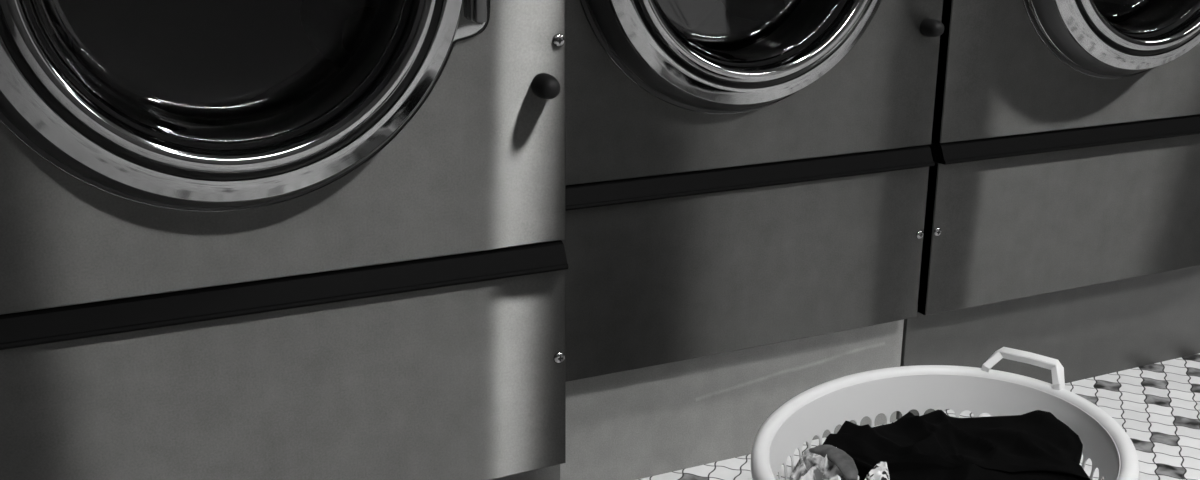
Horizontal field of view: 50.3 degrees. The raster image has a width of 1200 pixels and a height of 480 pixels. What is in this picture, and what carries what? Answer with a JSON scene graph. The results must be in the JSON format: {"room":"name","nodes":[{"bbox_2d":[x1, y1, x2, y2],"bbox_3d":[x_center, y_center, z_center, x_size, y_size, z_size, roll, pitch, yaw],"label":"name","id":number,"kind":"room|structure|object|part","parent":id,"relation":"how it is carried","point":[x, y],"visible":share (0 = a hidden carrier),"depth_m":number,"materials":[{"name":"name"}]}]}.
{"room":"laundry","nodes":[
{"label":"laundry","id":0,"kind":"room"},
{"bbox_2d":[637,353,1199,479],"bbox_3d":[1.581,0.648,1.441,7.500,0.050,4.250,-8,19,-25],"label":"floor","id":1,"kind":"structure","parent":0,"point":[1157,405],"depth_m":2.38,"materials":[{"name":"tile"}]},
{"bbox_2d":[0,0,567,479],"bbox_3d":[-0.506,-0.126,1.638,0.806,1.285,0.676,-8,19,-25],"label":"washing machine","id":2,"kind":"object","parent":1,"relation":"on","point":[240,239],"visible":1,"depth_m":1.44,"materials":[{"name":"grey metal"}]},
{"bbox_3d":[-0.401,-0.301,1.340,0.388,0.388,0.108,-8,19,-25],"label":"door glass","id":3,"kind":"part","parent":2,"relation":"part of","materials":[{"name":"black glass"}]},
{"bbox_3d":[-0.373,-0.284,1.285,0.509,0.509,0.019,-8,19,-25],"label":"door","id":4,"kind":"part","parent":2,"relation":"part of","materials":[{"name":"silver metal"}]},
{"bbox_3d":[-0.383,-0.298,1.331,0.564,0.540,0.010,-8,19,-25],"label":"latch plate","id":5,"kind":"part","parent":2,"relation":"part of","materials":[{"name":"silver metal"}]},
{"bbox_3d":[-0.400,-0.312,1.341,0.792,0.745,0.024,-8,19,-25],"label":"panel","id":6,"kind":"part","parent":2,"relation":"part of","materials":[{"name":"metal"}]},
{"bbox_3d":[-0.404,0.210,1.499,0.792,0.275,0.024,-8,19,-25],"label":"panel","id":7,"kind":"part","parent":2,"relation":"part of","materials":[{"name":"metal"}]},
{"bbox_3d":[-0.137,-0.327,1.433,0.013,0.163,0.020,-8,19,-25],"label":"door handle","id":8,"kind":"part","parent":2,"relation":"part of","materials":[{"name":"grey plastic"}]},
{"bbox_3d":[-0.420,0.427,1.615,0.804,0.242,0.018,-8,19,-25],"label":"kick plate","id":9,"kind":"part","parent":2,"relation":"part of","materials":[{"name":"metal"}]},
{"bbox_2d":[560,0,943,479],"bbox_3d":[0.096,-0.287,2.186,0.806,1.285,0.676,-8,19,-25],"label":"washing machine","id":10,"kind":"object","parent":1,"relation":"on","point":[746,181],"visible":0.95,"depth_m":2.03,"materials":[{"name":"grey metal"}]},
{"bbox_3d":[0.220,-0.459,1.880,0.564,0.540,0.010,-8,19,-25],"label":"latch plate","id":11,"kind":"part","parent":10,"relation":"part of","materials":[{"name":"silver metal"}]},
{"bbox_3d":[0.183,0.266,2.163,0.804,0.242,0.018,-8,19,-25],"label":"kick plate","id":12,"kind":"part","parent":10,"relation":"part of","materials":[{"name":"metal"}]},
{"bbox_3d":[0.198,0.049,2.048,0.792,0.275,0.024,-8,19,-25],"label":"panel","id":13,"kind":"part","parent":10,"relation":"part of","materials":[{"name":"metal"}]},
{"bbox_3d":[0.230,-0.445,1.834,0.509,0.509,0.019,-8,19,-25],"label":"door","id":14,"kind":"part","parent":10,"relation":"part of","materials":[{"name":"silver metal"}]},
{"bbox_3d":[0.202,-0.462,1.889,0.388,0.388,0.108,-8,19,-25],"label":"door glass","id":15,"kind":"part","parent":10,"relation":"part of","materials":[{"name":"black glass"}]},
{"bbox_3d":[0.202,-0.473,1.890,0.792,0.745,0.024,-8,19,-25],"label":"panel","id":16,"kind":"part","parent":10,"relation":"part of","materials":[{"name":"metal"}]},
{"bbox_2d":[751,347,1138,479],"bbox_3d":[0.441,0.379,1.676,0.457,0.311,0.602,13,21,36],"label":"laundry basket","id":17,"kind":"object","parent":1,"relation":"on","point":[822,407],"visible":0.73,"depth_m":1.82,"materials":[{"name":"white plastic"}]},
{"bbox_2d":[790,445,858,479],"bbox_3d":[0.292,0.320,1.693,0.083,0.103,0.148,-2,17,-7],"label":"cloth","id":18,"kind":"object","parent":17,"relation":"in","point":[820,462],"visible":1,"depth_m":1.67,"materials":[{"name":"grey fabric"}]},
{"bbox_2d":[822,410,1090,479],"bbox_3d":[0.464,0.374,1.667,0.353,0.186,0.416,3,17,8],"label":"garment","id":19,"kind":"object","parent":17,"relation":"in","point":[935,445],"visible":0.94,"depth_m":1.73,"materials":[{"name":"black fabric"}]},
{"bbox_2d":[864,461,889,479],"bbox_3d":[0.351,0.303,1.611,0.036,0.033,0.089,8,18,23],"label":"cloth","id":20,"kind":"object","parent":19,"relation":"on","point":[880,471],"visible":1,"depth_m":1.61,"materials":[{"name":"white fabric"}]},
{"bbox_2d":[896,0,1199,419],"bbox_3d":[0.825,-0.384,2.527,0.806,1.285,0.676,-8,19,-25],"label":"washing machine","id":21,"kind":"object","parent":1,"relation":"on","point":[1062,222],"visible":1,"depth_m":2.32,"materials":[{"name":"grey metal"}]},
{"bbox_3d":[0.911,0.168,2.505,0.804,0.242,0.018,-8,19,-25],"label":"kick plate","id":22,"kind":"part","parent":21,"relation":"part of","materials":[{"name":"metal"}]},
{"bbox_3d":[0.927,-0.048,2.389,0.792,0.275,0.024,-8,19,-25],"label":"panel","id":23,"kind":"part","parent":21,"relation":"part of","materials":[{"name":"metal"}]},
{"bbox_3d":[0.931,-0.571,2.231,0.792,0.745,0.024,-8,19,-25],"label":"panel","id":24,"kind":"part","parent":21,"relation":"part of","materials":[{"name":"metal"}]},
{"bbox_3d":[0.949,-0.556,2.221,0.564,0.540,0.010,-8,19,-25],"label":"latch plate","id":25,"kind":"part","parent":21,"relation":"part of","materials":[{"name":"silver metal"}]},
{"bbox_3d":[0.959,-0.542,2.175,0.509,0.509,0.019,-8,19,-25],"label":"door","id":26,"kind":"part","parent":21,"relation":"part of","materials":[{"name":"silver metal"}]},
{"bbox_3d":[0.931,-0.559,2.230,0.388,0.388,0.108,-8,19,-25],"label":"door glass","id":27,"kind":"part","parent":21,"relation":"part of","materials":[{"name":"black glass"}]}
]}

